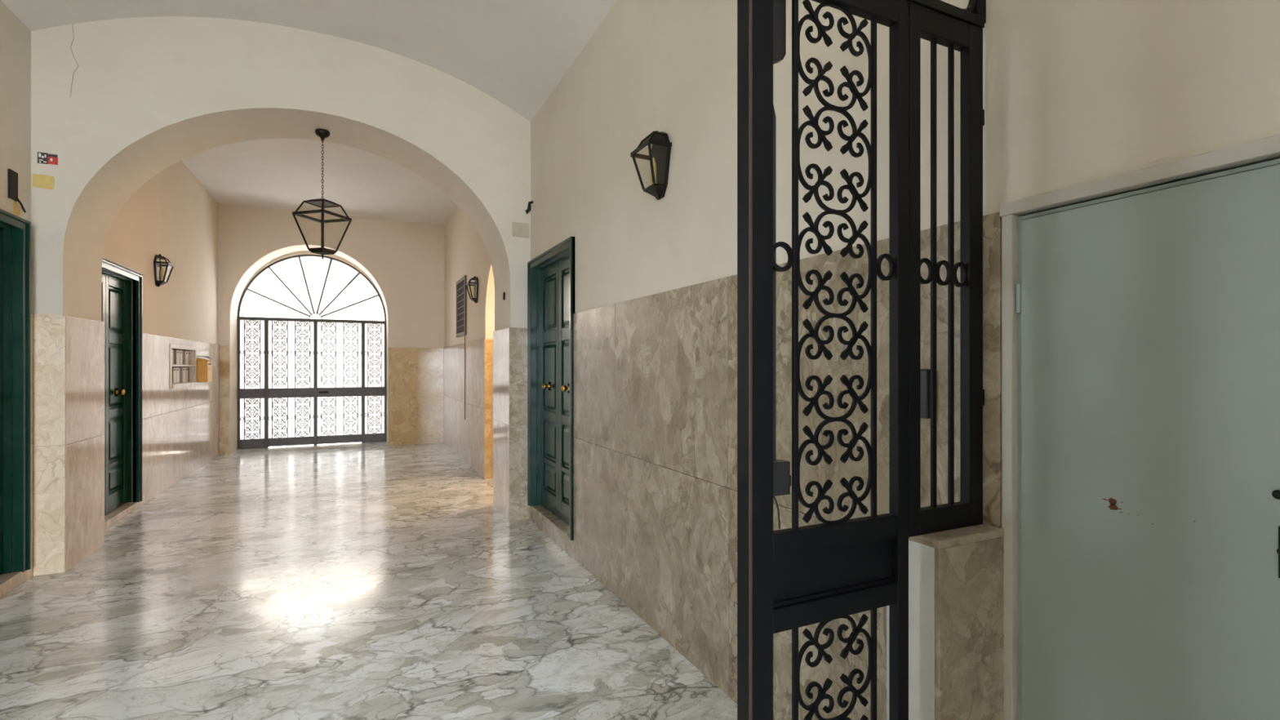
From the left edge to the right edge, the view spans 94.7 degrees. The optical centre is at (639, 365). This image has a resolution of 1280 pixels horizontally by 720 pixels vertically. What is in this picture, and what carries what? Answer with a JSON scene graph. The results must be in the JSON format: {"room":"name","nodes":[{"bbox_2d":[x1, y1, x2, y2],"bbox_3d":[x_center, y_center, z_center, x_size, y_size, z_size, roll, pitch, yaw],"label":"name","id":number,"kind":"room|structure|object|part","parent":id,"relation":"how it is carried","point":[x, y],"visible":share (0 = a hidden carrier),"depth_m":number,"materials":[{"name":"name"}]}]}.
{"room":"apartment building entrance hall","nodes":[
{"label":"apartment building entrance hall","id":0,"kind":"room"},
{"bbox_2d":[0,0,219,579],"bbox_3d":[-3.377,-0.750,2.149,0.354,4.300,17.600,0,0,-26],"label":"wall","id":1,"kind":"structure","parent":0,"point":[172,215],"depth_m":6.53,"materials":[{"name":"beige paint"}]},
{"bbox_2d":[0,208,31,597],"bbox_3d":[-3.794,0.232,3.258,0.184,2.334,1.220,0,0,-26],"label":"door","id":2,"kind":"structure","parent":1,"relation":"in","point":[9,580],"depth_m":3.77,"materials":[{"name":"green paint"}]},
{"bbox_3d":[-3.779,1.361,3.265,0.116,0.077,1.220,0,0,-26],"label":"marble sill","id":3,"kind":"part","parent":2,"relation":"part of","materials":[{"name":"beige stone"}]},
{"bbox_3d":[-3.740,-0.902,3.284,0.064,0.065,1.184,0,0,-26],"label":"head casing","id":4,"kind":"part","parent":2,"relation":"part of","materials":[{"name":"green paint"}]},
{"bbox_3d":[-3.990,0.198,3.805,0.064,2.265,0.065,0,0,-26],"label":"casing","id":5,"kind":"part","parent":2,"relation":"part of","materials":[{"name":"green paint"}]},
{"bbox_2d":[8,168,26,212],"bbox_3d":[-3.946,-1.105,3.741,0.027,0.230,0.182,0,0,-26],"label":"junction box","id":6,"kind":"object","parent":1,"relation":"attached to","point":[12,175],"visible":1,"depth_m":3.69,"materials":[{"name":"grey metal"}]},
{"bbox_2d":[101,255,144,528],"bbox_3d":[-4.748,0.243,5.263,0.200,2.311,1.220,0,0,-26],"label":"door","id":7,"kind":"structure","parent":1,"relation":"in","point":[117,302],"depth_m":5.61,"materials":[{"name":"green paint"}]},
{"bbox_3d":[-4.890,-0.511,5.491,0.015,0.383,0.352,0,0,-26],"label":"raised panel","id":8,"kind":"part","parent":7,"relation":"part of","materials":[{"name":"green paint"}]},
{"bbox_3d":[-4.890,0.100,5.491,0.015,0.560,0.352,0,0,-26],"label":"raised panel","id":9,"kind":"part","parent":7,"relation":"part of","materials":[{"name":"green paint"}]},
{"bbox_3d":[-4.890,0.688,5.491,0.015,0.375,0.352,0,0,-26],"label":"raised panel","id":10,"kind":"part","parent":7,"relation":"part of","materials":[{"name":"green paint"}]},
{"bbox_3d":[-4.890,1.055,5.491,0.015,0.200,0.352,0,0,-26],"label":"raised panel","id":11,"kind":"part","parent":7,"relation":"part of","materials":[{"name":"green paint"}]},
{"bbox_3d":[-4.888,-0.768,5.492,0.017,0.090,0.392,0,0,-26],"label":"rail","id":12,"kind":"part","parent":7,"relation":"part of","materials":[{"name":"green paint"}]},
{"bbox_3d":[-4.888,-0.250,5.492,0.017,0.100,0.392,0,0,-26],"label":"rail","id":13,"kind":"part","parent":7,"relation":"part of","materials":[{"name":"green paint"}]},
{"bbox_3d":[-4.888,0.440,5.492,0.017,0.080,0.392,0,0,-26],"label":"rail","id":14,"kind":"part","parent":7,"relation":"part of","materials":[{"name":"green paint"}]},
{"bbox_3d":[-4.888,0.915,5.492,0.017,0.040,0.392,0,0,-26],"label":"rail","id":15,"kind":"part","parent":7,"relation":"part of","materials":[{"name":"green paint"}]},
{"bbox_3d":[-4.888,1.255,5.492,0.017,0.160,0.392,0,0,-26],"label":"rail","id":16,"kind":"part","parent":7,"relation":"part of","materials":[{"name":"green paint"}]},
{"bbox_3d":[-4.855,0.250,5.508,0.064,0.055,0.055,0,0,-26],"label":"knob","id":17,"kind":"part","parent":7,"relation":"part of","materials":[{"name":"gold metal"}]},
{"bbox_3d":[-4.701,-0.858,5.285,0.064,0.065,1.184,0,0,-26],"label":"head casing","id":18,"kind":"part","parent":7,"relation":"part of","materials":[{"name":"green paint"}]},
{"bbox_3d":[-4.741,1.369,5.266,0.116,0.059,1.220,0,0,-26],"label":"marble sill","id":19,"kind":"part","parent":7,"relation":"part of","materials":[{"name":"beige stone"}]},
{"bbox_3d":[-4.952,0.228,5.806,0.064,2.235,0.065,0,0,-26],"label":"casing","id":20,"kind":"part","parent":7,"relation":"part of","materials":[{"name":"green paint"}]},
{"bbox_2d":[153,253,173,286],"bbox_3d":[-5.165,-1.027,6.394,0.128,0.354,0.232,0,0,-26],"label":"wall lantern","id":21,"kind":"object","parent":1,"relation":"attached to","point":[159,275],"visible":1,"depth_m":6.36,"materials":[{"name":"black metal"}]},
{"bbox_3d":[-5.177,-0.999,6.298,0.016,0.181,0.054,0,0,-26],"label":"cage post","id":22,"kind":"part","parent":21,"relation":"part of","materials":[{"name":"black metal"}]},
{"bbox_3d":[-5.217,-1.025,6.368,0.012,0.340,0.209,0,0,-26],"label":"plate","id":23,"kind":"part","parent":21,"relation":"part of","materials":[{"name":"black metal"}]},
{"bbox_2d":[155,280,167,286],"bbox_3d":[-5.182,-0.880,6.385,0.066,0.060,0.130,0,0,-26],"label":"tray","id":24,"kind":"object","parent":21,"relation":"on","point":[158,283],"depth_m":6.35,"materials":[{"name":"black metal"}]},
{"bbox_3d":[-5.180,-0.985,6.386,0.036,0.151,0.036,0,0,-26],"label":"candle bulb","id":25,"kind":"part","parent":21,"relation":"part of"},
{"bbox_3d":[-5.102,-0.999,6.339,0.069,0.182,0.012,0,0,13],"label":"cage post","id":26,"kind":"part","parent":21,"relation":"part of","materials":[{"name":"black metal"}]},
{"bbox_3d":[-5.168,-0.999,6.477,0.012,0.182,0.069,0,0,26],"label":"cage post","id":27,"kind":"part","parent":21,"relation":"part of","materials":[{"name":"black metal"}]},
{"bbox_2d":[169,343,196,388],"bbox_3d":[-5.752,0.010,7.287,0.225,0.520,1.240,0,0,-26],"label":"rack","id":28,"kind":"object","parent":1,"relation":"attached to","point":[177,375],"visible":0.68,"depth_m":7.36,"materials":[{"name":"white wood"}]},
{"bbox_3d":[-5.418,0.010,6.794,0.020,0.520,0.060,0,0,-26],"label":"frame post","id":29,"kind":"part","parent":28,"relation":"part of","materials":[{"name":"pink stone"}]},
{"bbox_2d":[171,364,194,366],"bbox_3d":[-5.754,0.003,7.286,0.180,0.025,1.116,0,0,-26],"label":"shelf","id":30,"kind":"object","parent":28,"relation":"attached to","point":[172,365],"depth_m":7.31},
{"bbox_3d":[-5.673,-0.225,7.325,0.020,0.050,1.120,0,0,-26],"label":"frame rail","id":31,"kind":"part","parent":28,"relation":"part of","materials":[{"name":"beige wood"}]},
{"bbox_3d":[-5.666,0.245,7.329,0.035,0.050,1.120,0,0,-26],"label":"frame rail","id":32,"kind":"part","parent":28,"relation":"part of","materials":[{"name":"pink stone"}]},
{"bbox_3d":[-5.929,0.010,7.857,0.020,0.520,0.060,0,0,-26],"label":"frame post","id":33,"kind":"part","parent":28,"relation":"part of","materials":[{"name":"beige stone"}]},
{"bbox_2d":[196,357,212,382],"bbox_3d":[-5.960,0.065,8.075,0.124,0.329,0.300,0,0,-26],"label":"post box","id":34,"kind":"object","parent":1,"relation":"attached to","point":[204,366],"visible":1,"depth_m":7.96,"materials":[{"name":"yellow paint"}]},
{"bbox_3d":[-5.960,-0.080,8.075,0.124,0.038,0.300,0,0,-26],"label":"lid","id":35,"kind":"part","parent":34,"relation":"part of","materials":[{"name":"yellow paint"}]},
{"bbox_2d":[31,16,530,576],"bbox_3d":[-2.666,-0.750,4.947,3.380,4.300,0.695,0,0,-26],"label":"wall","id":36,"kind":"structure","parent":0,"point":[118,102],"depth_m":4.39,"materials":[{"name":"beige paint"}]},
{"bbox_2d":[37,151,57,164],"bbox_3d":[-3.969,-1.385,3.949,0.103,0.074,0.002,0,0,-26],"label":"sticker","id":37,"kind":"object","parent":36,"relation":"attached to","point":[42,157],"visible":1,"depth_m":3.95,"materials":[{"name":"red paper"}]},
{"bbox_2d":[38,153,52,162],"bbox_3d":[-3.979,-1.383,3.944,0.069,0.063,0.001,0,0,-26],"label":"print","id":38,"kind":"object","parent":37,"relation":"attached to","point":[42,157],"depth_m":3.94,"materials":[{"name":"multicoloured paper"}]},
{"bbox_2d":[292,128,351,260],"bbox_3d":[-2.701,-1.444,5.015,0.316,1.098,0.316,0,0,15],"label":"hanging lantern","id":39,"kind":"object","parent":36,"relation":"hanging from","point":[323,203],"visible":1,"depth_m":4.99,"materials":[{"name":"black metal"}]},
{"bbox_3d":[-2.853,-1.315,4.928,0.086,0.127,0.013,0,0,-30],"label":"crown post","id":40,"kind":"part","parent":39,"relation":"part of","materials":[{"name":"brown metal"}]},
{"bbox_3d":[-2.838,-1.117,4.937,0.124,0.281,0.015,0,0,-30],"label":"cage post","id":41,"kind":"part","parent":39,"relation":"part of","materials":[{"name":"black metal"}]},
{"bbox_3d":[-2.701,-1.183,5.015,0.023,0.394,0.023,0,0,-26],"label":"lamp stem","id":42,"kind":"part","parent":39,"relation":"part of","materials":[{"name":"black metal"}]},
{"bbox_2d":[307,247,337,254],"bbox_3d":[-2.701,-0.965,5.015,0.153,0.042,0.153,0,0,15],"label":"tray","id":43,"kind":"object","parent":39,"relation":"on","point":[321,251],"depth_m":4.96,"materials":[{"name":"black metal"}]},
{"bbox_3d":[-2.623,-1.117,4.878,0.015,0.281,0.124,0,0,-30],"label":"cage post","id":44,"kind":"part","parent":39,"relation":"part of","materials":[{"name":"black metal"}]},
{"bbox_3d":[-2.564,-1.117,5.093,0.124,0.281,0.015,0,0,-30],"label":"cage post","id":45,"kind":"part","parent":39,"relation":"part of","materials":[{"name":"black metal"}]},
{"bbox_3d":[-2.549,-1.315,5.102,0.086,0.127,0.013,0,0,-30],"label":"crown post","id":46,"kind":"part","parent":39,"relation":"part of","materials":[{"name":"brown metal"}]},
{"bbox_2d":[512,222,528,237],"bbox_3d":[-1.079,-1.225,5.335,0.153,0.130,0.008,0,0,-26],"label":"cover plate","id":47,"kind":"object","parent":36,"relation":"attached to","point":[519,229],"visible":1,"depth_m":5.33,"materials":[{"name":"beige plastic"}]},
{"bbox_2d":[0,0,617,121],"bbox_3d":[-0.252,-2.560,-0.077,3.380,0.680,10.480,0,0,-26],"label":"ceiling","id":48,"kind":"structure","parent":0,"point":[515,52],"depth_m":4.31,"materials":[{"name":"paint"}]},
{"bbox_2d":[240,256,384,320],"bbox_3d":[-11.328,-2.850,23.569,24.000,8.500,0.300,0,0,-26],"label":"sky","id":49,"kind":"structure","parent":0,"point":[267,284],"depth_m":22.77,"materials":[{"name":"white"}]},
{"bbox_2d":[181,137,457,225],"bbox_3d":[-3.593,-2.715,8.342,5.250,0.370,6.250,0,0,-26],"label":"ceiling","id":50,"kind":"structure","parent":0,"point":[283,173],"depth_m":8.05,"materials":[{"name":"paint"}]},
{"bbox_2d":[217,203,444,454],"bbox_3d":[-5.245,-0.750,10.314,3.380,4.300,0.864,0,0,-26],"label":"wall","id":51,"kind":"structure","parent":0,"point":[404,261],"depth_m":10.26,"materials":[{"name":"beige paint"}]},
{"bbox_2d":[237,254,386,448],"bbox_3d":[-5.697,-0.270,10.348,2.289,3.340,0.086,0,0,-26],"label":"gate","id":52,"kind":"object","parent":51,"relation":"attached to","point":[301,381],"visible":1,"depth_m":10.31,"materials":[{"name":"brown metal"}]},
{"bbox_3d":[-6.542,0.475,9.948,0.350,0.160,0.060,0,0,-26],"label":"rail","id":53,"kind":"part","parent":52,"relation":"part of","materials":[{"name":"brown metal"}]},
{"bbox_3d":[-6.542,0.900,9.947,0.350,0.690,0.006,0,0,-26],"label":"frosted pane","id":54,"kind":"part","parent":52,"relation":"part of","materials":[{"name":"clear glass"}]},
{"bbox_3d":[-6.542,-0.185,9.947,0.350,1.160,0.006,0,0,-26],"label":"frosted pane","id":55,"kind":"part","parent":52,"relation":"part of","materials":[{"name":"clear glass"}]},
{"bbox_3d":[-6.542,1.323,9.948,0.350,0.155,0.060,0,0,-26],"label":"rail","id":56,"kind":"part","parent":52,"relation":"part of","materials":[{"name":"brown metal"}]},
{"bbox_3d":[-6.030,0.475,10.194,0.679,0.160,0.060,0,0,-26],"label":"rail","id":57,"kind":"part","parent":52,"relation":"part of","materials":[{"name":"brown metal"}]},
{"bbox_3d":[-6.030,1.315,10.194,0.679,0.141,0.060,0,0,-26],"label":"rail","id":58,"kind":"part","parent":52,"relation":"part of","materials":[{"name":"brown metal"}]},
{"bbox_3d":[-6.029,0.900,10.193,0.679,0.690,0.006,0,0,-26],"label":"frosted pane","id":59,"kind":"part","parent":52,"relation":"part of","materials":[{"name":"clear glass"}]},
{"bbox_3d":[-6.029,-0.185,10.193,0.679,1.160,0.006,0,0,-26],"label":"frosted pane","id":60,"kind":"part","parent":52,"relation":"part of","materials":[{"name":"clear glass"}]},
{"bbox_3d":[-5.700,-1.370,10.353,2.289,1.140,0.060,0,0,-26],"label":"arch frame","id":61,"kind":"part","parent":52,"relation":"part of","materials":[{"name":"brown metal"}]},
{"bbox_3d":[-5.358,0.475,10.517,0.703,0.160,0.060,0,0,-26],"label":"rail","id":62,"kind":"part","parent":52,"relation":"part of","materials":[{"name":"brown metal"}]},
{"bbox_3d":[-5.358,0.900,10.516,0.703,0.690,0.006,0,0,-26],"label":"frosted pane","id":63,"kind":"part","parent":52,"relation":"part of","materials":[{"name":"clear glass"}]},
{"bbox_3d":[-5.358,-0.185,10.516,0.703,1.160,0.006,0,0,-26],"label":"frosted pane","id":64,"kind":"part","parent":52,"relation":"part of","materials":[{"name":"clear glass"}]},
{"bbox_3d":[-5.358,1.315,10.517,0.703,0.141,0.060,0,0,-26],"label":"rail","id":65,"kind":"part","parent":52,"relation":"part of","materials":[{"name":"brown metal"}]},
{"bbox_3d":[-4.846,0.475,10.763,0.325,0.160,0.060,0,0,-26],"label":"rail","id":66,"kind":"part","parent":52,"relation":"part of","materials":[{"name":"brown metal"}]},
{"bbox_3d":[-4.846,0.900,10.762,0.325,0.690,0.006,0,0,-26],"label":"frosted pane","id":67,"kind":"part","parent":52,"relation":"part of","materials":[{"name":"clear glass"}]},
{"bbox_3d":[-4.846,-0.185,10.762,0.325,1.160,0.006,0,0,-26],"label":"frosted pane","id":68,"kind":"part","parent":52,"relation":"part of","materials":[{"name":"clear glass"}]},
{"bbox_3d":[-4.846,1.323,10.763,0.325,0.155,0.060,0,0,-26],"label":"rail","id":69,"kind":"part","parent":52,"relation":"part of","materials":[{"name":"brown metal"}]},
{"bbox_2d":[0,441,737,719],"bbox_3d":[-1.135,1.459,3.227,5.250,0.122,17.600,0,0,-26],"label":"floor","id":70,"kind":"structure","parent":0,"point":[378,580],"depth_m":3.26,"materials":[{"name":"grey stone"}]},
{"bbox_2d":[883,523,1004,719],"bbox_3d":[0.742,0.897,1.449,0.234,1.005,0.163,0,0,-26],"label":"wall","id":71,"kind":"structure","parent":70,"relation":"on","point":[956,576],"depth_m":1.37,"materials":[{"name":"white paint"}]},
{"bbox_2d":[737,0,986,719],"bbox_3d":[0.529,0.084,1.333,0.749,2.608,0.052,0,0,-26],"label":"iron gate","id":72,"kind":"object","parent":71,"relation":"attached to","point":[793,578],"visible":1,"depth_m":1.29,"materials":[{"name":"black metal"}]},
{"bbox_3d":[0.271,-0.712,1.227,0.071,0.156,0.018,0,0,-26],"label":"closer plate","id":73,"kind":"part","parent":72,"relation":"part of","materials":[{"name":"black metal"}]},
{"bbox_3d":[0.417,0.440,1.279,0.352,0.105,0.008,0,0,-26],"label":"flat panel","id":74,"kind":"part","parent":72,"relation":"part of","materials":[{"name":"black metal"}]},
{"bbox_3d":[0.421,0.516,1.271,0.352,0.048,0.024,0,0,-26],"label":"rail","id":75,"kind":"part","parent":72,"relation":"part of","materials":[{"name":"black metal"}]},
{"bbox_3d":[0.421,0.363,1.271,0.352,0.047,0.024,0,0,-26],"label":"lock rail","id":76,"kind":"part","parent":72,"relation":"part of","materials":[{"name":"black metal"}]},
{"bbox_3d":[0.410,-0.806,1.265,0.445,0.057,0.024,0,0,-26],"label":"rail","id":77,"kind":"part","parent":72,"relation":"part of","materials":[{"name":"black metal"}]},
{"bbox_3d":[0.723,-0.807,1.416,0.173,0.058,0.024,0,0,-26],"label":"rail","id":78,"kind":"part","parent":72,"relation":"part of","materials":[{"name":"black metal"}]},
{"bbox_3d":[0.723,0.366,1.416,0.173,0.056,0.024,0,0,-26],"label":"rail","id":79,"kind":"part","parent":72,"relation":"part of","materials":[{"name":"black metal"}]},
{"bbox_2d":[443,0,1279,719],"bbox_3d":[-0.037,-0.750,3.755,0.354,4.300,17.600,0,0,-26],"label":"wall","id":80,"kind":"structure","parent":0,"point":[1075,92],"depth_m":2.48,"materials":[{"name":"beige paint"}]},
{"bbox_2d":[456,275,466,337],"bbox_3d":[-2.688,-0.870,8.860,0.030,0.860,0.820,0,0,-26],"label":"window","id":81,"kind":"structure","parent":80,"relation":"in","point":[461,289],"depth_m":8.81,"materials":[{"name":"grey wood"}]},
{"bbox_3d":[-2.855,-0.870,9.207,0.030,0.860,0.050,0,0,-26],"label":"frame","id":82,"kind":"part","parent":81,"relation":"part of","materials":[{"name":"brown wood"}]},
{"bbox_3d":[-2.688,-1.275,8.860,0.030,0.050,0.720,0,0,-26],"label":"frame","id":83,"kind":"part","parent":81,"relation":"part of","materials":[{"name":"brown wood"}]},
{"bbox_3d":[-2.688,-0.465,8.860,0.030,0.050,0.720,0,0,-26],"label":"frame","id":84,"kind":"part","parent":81,"relation":"part of","materials":[{"name":"brown wood"}]},
{"bbox_2d":[464,334,465,419],"bbox_3d":[-2.533,0.170,8.524,0.010,1.220,0.009,0,0,-26],"label":"hanging flex","id":85,"kind":"object","parent":81,"relation":"hanging from","point":[464,335],"visible":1,"depth_m":8.52,"materials":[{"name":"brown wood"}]},
{"bbox_3d":[-2.522,-0.870,8.513,0.030,0.860,0.050,0,0,-26],"label":"frame","id":86,"kind":"part","parent":81,"relation":"part of","materials":[{"name":"brown wood"}]},
{"bbox_2d":[465,275,478,302],"bbox_3d":[-2.204,-0.997,7.739,0.128,0.354,0.232,0,0,-26],"label":"wall lantern","id":87,"kind":"object","parent":80,"relation":"attached to","point":[474,293],"visible":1,"depth_m":7.73,"materials":[{"name":"black metal"}]},
{"bbox_3d":[-2.190,-0.955,7.746,0.036,0.151,0.036,0,0,-26],"label":"candle bulb","id":88,"kind":"part","parent":87,"relation":"part of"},
{"bbox_2d":[470,297,476,302],"bbox_3d":[-2.187,-0.850,7.747,0.066,0.060,0.130,0,0,-26],"label":"tray","id":89,"kind":"object","parent":87,"relation":"on","point":[474,300],"depth_m":7.72,"materials":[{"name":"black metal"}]},
{"bbox_3d":[-2.152,-0.995,7.764,0.012,0.340,0.209,0,0,-26],"label":"plate","id":90,"kind":"part","parent":87,"relation":"part of","materials":[{"name":"black metal"}]},
{"bbox_2d":[524,200,533,213],"bbox_3d":[-0.996,-1.418,5.291,0.078,0.126,0.036,0,0,-26],"label":"wall hook","id":91,"kind":"object","parent":80,"relation":"attached to","point":[529,206],"visible":1,"depth_m":5.28,"materials":[{"name":"black metal"}]},
{"bbox_2d":[527,236,574,557],"bbox_3d":[-0.679,0.232,4.849,0.184,2.334,1.199,0,0,-26],"label":"door","id":92,"kind":"structure","parent":80,"relation":"in","point":[551,286],"depth_m":5.01,"materials":[{"name":"green paint"}]},
{"bbox_3d":[-0.979,0.168,5.334,0.064,2.205,0.065,0,0,-26],"label":"casing","id":93,"kind":"part","parent":92,"relation":"part of","materials":[{"name":"green paint"}]},
{"bbox_3d":[-0.809,0.180,5.077,0.064,0.055,0.055,0,0,-26],"label":"knob","id":94,"kind":"part","parent":92,"relation":"part of","materials":[{"name":"gold metal"}]},
{"bbox_3d":[-0.734,-0.902,4.823,0.064,0.065,1.163,0,0,-26],"label":"head casing","id":95,"kind":"part","parent":92,"relation":"part of","materials":[{"name":"green paint"}]},
{"bbox_3d":[-0.776,-0.813,5.093,0.017,0.090,0.382,0,0,-26],"label":"rail","id":96,"kind":"part","parent":92,"relation":"part of","materials":[{"name":"green paint"}]},
{"bbox_3d":[-0.776,-0.250,5.093,0.017,0.100,0.382,0,0,-26],"label":"rail","id":97,"kind":"part","parent":92,"relation":"part of","materials":[{"name":"green paint"}]},
{"bbox_3d":[-0.776,0.440,5.093,0.017,0.080,0.382,0,0,-26],"label":"rail","id":98,"kind":"part","parent":92,"relation":"part of","materials":[{"name":"green paint"}]},
{"bbox_3d":[-0.776,0.840,5.093,0.017,0.040,0.382,0,0,-26],"label":"rail","id":99,"kind":"part","parent":92,"relation":"part of","materials":[{"name":"green paint"}]},
{"bbox_3d":[-0.776,1.180,5.093,0.017,0.160,0.382,0,0,-26],"label":"rail","id":100,"kind":"part","parent":92,"relation":"part of","materials":[{"name":"green paint"}]},
{"bbox_3d":[-0.774,-0.534,5.093,0.015,0.428,0.342,0,0,-26],"label":"raised panel","id":101,"kind":"part","parent":92,"relation":"part of","materials":[{"name":"green paint"}]},
{"bbox_3d":[-0.774,0.100,5.093,0.015,0.560,0.342,0,0,-26],"label":"raised panel","id":102,"kind":"part","parent":92,"relation":"part of","materials":[{"name":"green paint"}]},
{"bbox_3d":[-0.774,0.650,5.093,0.015,0.300,0.342,0,0,-26],"label":"raised panel","id":103,"kind":"part","parent":92,"relation":"part of","materials":[{"name":"green paint"}]},
{"bbox_3d":[-0.774,0.980,5.093,0.015,0.200,0.342,0,0,-26],"label":"raised panel","id":104,"kind":"part","parent":92,"relation":"part of","materials":[{"name":"green paint"}]},
{"bbox_3d":[-0.694,1.331,4.842,0.116,0.137,1.199,0,0,-26],"label":"marble sill","id":105,"kind":"part","parent":92,"relation":"part of","materials":[{"name":"beige stone"}]},
{"bbox_3d":[-0.549,-0.813,4.621,0.017,0.090,0.382,0,0,-26],"label":"rail","id":106,"kind":"part","parent":92,"relation":"part of","materials":[{"name":"green paint"}]},
{"bbox_3d":[-0.549,-0.250,4.621,0.017,0.100,0.382,0,0,-26],"label":"rail","id":107,"kind":"part","parent":92,"relation":"part of","materials":[{"name":"green paint"}]},
{"bbox_3d":[-0.549,0.440,4.621,0.017,0.080,0.382,0,0,-26],"label":"rail","id":108,"kind":"part","parent":92,"relation":"part of","materials":[{"name":"green paint"}]},
{"bbox_3d":[-0.549,0.840,4.621,0.017,0.040,0.382,0,0,-26],"label":"rail","id":109,"kind":"part","parent":92,"relation":"part of","materials":[{"name":"green paint"}]},
{"bbox_3d":[-0.549,1.180,4.621,0.017,0.160,0.382,0,0,-26],"label":"rail","id":110,"kind":"part","parent":92,"relation":"part of","materials":[{"name":"green paint"}]},
{"bbox_3d":[-0.582,0.180,4.605,0.064,0.055,0.055,0,0,-26],"label":"knob","id":111,"kind":"part","parent":92,"relation":"part of","materials":[{"name":"gold metal"}]},
{"bbox_3d":[-0.548,-0.534,4.622,0.015,0.428,0.342,0,0,-26],"label":"raised panel","id":112,"kind":"part","parent":92,"relation":"part of","materials":[{"name":"green paint"}]},
{"bbox_3d":[-0.548,0.100,4.622,0.015,0.560,0.342,0,0,-26],"label":"raised panel","id":113,"kind":"part","parent":92,"relation":"part of","materials":[{"name":"green paint"}]},
{"bbox_3d":[-0.548,0.650,4.622,0.015,0.300,0.342,0,0,-26],"label":"raised panel","id":114,"kind":"part","parent":92,"relation":"part of","materials":[{"name":"green paint"}]},
{"bbox_3d":[-0.548,0.980,4.622,0.015,0.200,0.342,0,0,-26],"label":"raised panel","id":115,"kind":"part","parent":92,"relation":"part of","materials":[{"name":"green paint"}]},
{"bbox_3d":[-0.488,0.168,4.312,0.064,2.205,0.065,0,0,-26],"label":"casing","id":116,"kind":"part","parent":92,"relation":"part of","materials":[{"name":"green paint"}]},
{"bbox_2d":[630,130,671,199],"bbox_3d":[0.055,-1.039,3.038,0.128,0.354,0.232,0,0,-26],"label":"wall lantern","id":117,"kind":"object","parent":80,"relation":"attached to","point":[659,157],"visible":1,"depth_m":3.03,"materials":[{"name":"black metal"}]},
{"bbox_3d":[-0.008,-1.011,3.094,0.069,0.182,0.012,0,0,13],"label":"cage post","id":118,"kind":"part","parent":117,"relation":"part of","materials":[{"name":"black metal"}]},
{"bbox_3d":[0.058,-1.011,2.955,0.060,0.182,0.052,0,0,-26],"label":"cage post","id":119,"kind":"part","parent":117,"relation":"part of","materials":[{"name":"black metal"}]},
{"bbox_3d":[0.070,-0.997,3.046,0.036,0.151,0.036,0,0,-26],"label":"candle bulb","id":120,"kind":"part","parent":117,"relation":"part of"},
{"bbox_2d":[643,182,665,199],"bbox_3d":[0.072,-0.892,3.047,0.066,0.060,0.130,0,0,-26],"label":"tray","id":121,"kind":"object","parent":117,"relation":"on","point":[657,190],"depth_m":3.03,"materials":[{"name":"black metal"}]},
{"bbox_3d":[0.107,-1.037,3.064,0.012,0.340,0.209,0,0,-26],"label":"plate","id":122,"kind":"part","parent":117,"relation":"part of","materials":[{"name":"black metal"}]},
{"bbox_3d":[0.137,-1.011,2.988,0.016,0.181,0.054,0,0,-26],"label":"cage post","id":123,"kind":"part","parent":117,"relation":"part of","materials":[{"name":"black metal"}]},
{"bbox_2d":[920,368,930,418],"bbox_3d":[0.764,0.077,1.641,0.032,0.135,0.105,0,0,-26],"label":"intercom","id":124,"kind":"object","parent":80,"relation":"attached to","point":[925,373],"visible":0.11,"depth_m":1.59,"materials":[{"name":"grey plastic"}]},
{"bbox_2d":[999,134,1279,719],"bbox_3d":[1.079,0.504,1.209,0.247,1.792,0.585,0,0,-26],"label":"door","id":125,"kind":"structure","parent":80,"relation":"in","point":[1140,329],"depth_m":1.19,"materials":[{"name":"grey paint"}]},
{"bbox_3d":[0.901,0.519,1.431,0.036,1.762,0.026,0,0,-26],"label":"casing","id":126,"kind":"part","parent":125,"relation":"part of","materials":[{"name":"grey metal"}]},
{"bbox_3d":[0.932,0.521,1.425,0.046,1.757,0.010,0,0,-26],"label":"frame","id":127,"kind":"part","parent":125,"relation":"part of","materials":[{"name":"grey paint"}]},
{"bbox_3d":[1.019,-0.377,1.181,0.040,0.030,0.585,0,0,-26],"label":"head casing","id":128,"kind":"part","parent":125,"relation":"part of","materials":[{"name":"grey metal"}]},
{"bbox_3d":[1.045,-0.352,1.190,0.046,0.009,0.512,0,0,-26],"label":"frame","id":129,"kind":"part","parent":125,"relation":"part of","materials":[{"name":"grey paint"}]},
{"bbox_3d":[1.096,0.311,0.952,0.055,0.016,0.087,0,0,-26],"label":"lever","id":130,"kind":"part","parent":125,"relation":"part of","materials":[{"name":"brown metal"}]},
{"bbox_3d":[1.102,0.320,0.997,0.005,0.090,0.032,0,0,-26],"label":"handle plate","id":131,"kind":"part","parent":125,"relation":"part of","materials":[{"name":"brown metal"}]}
]}

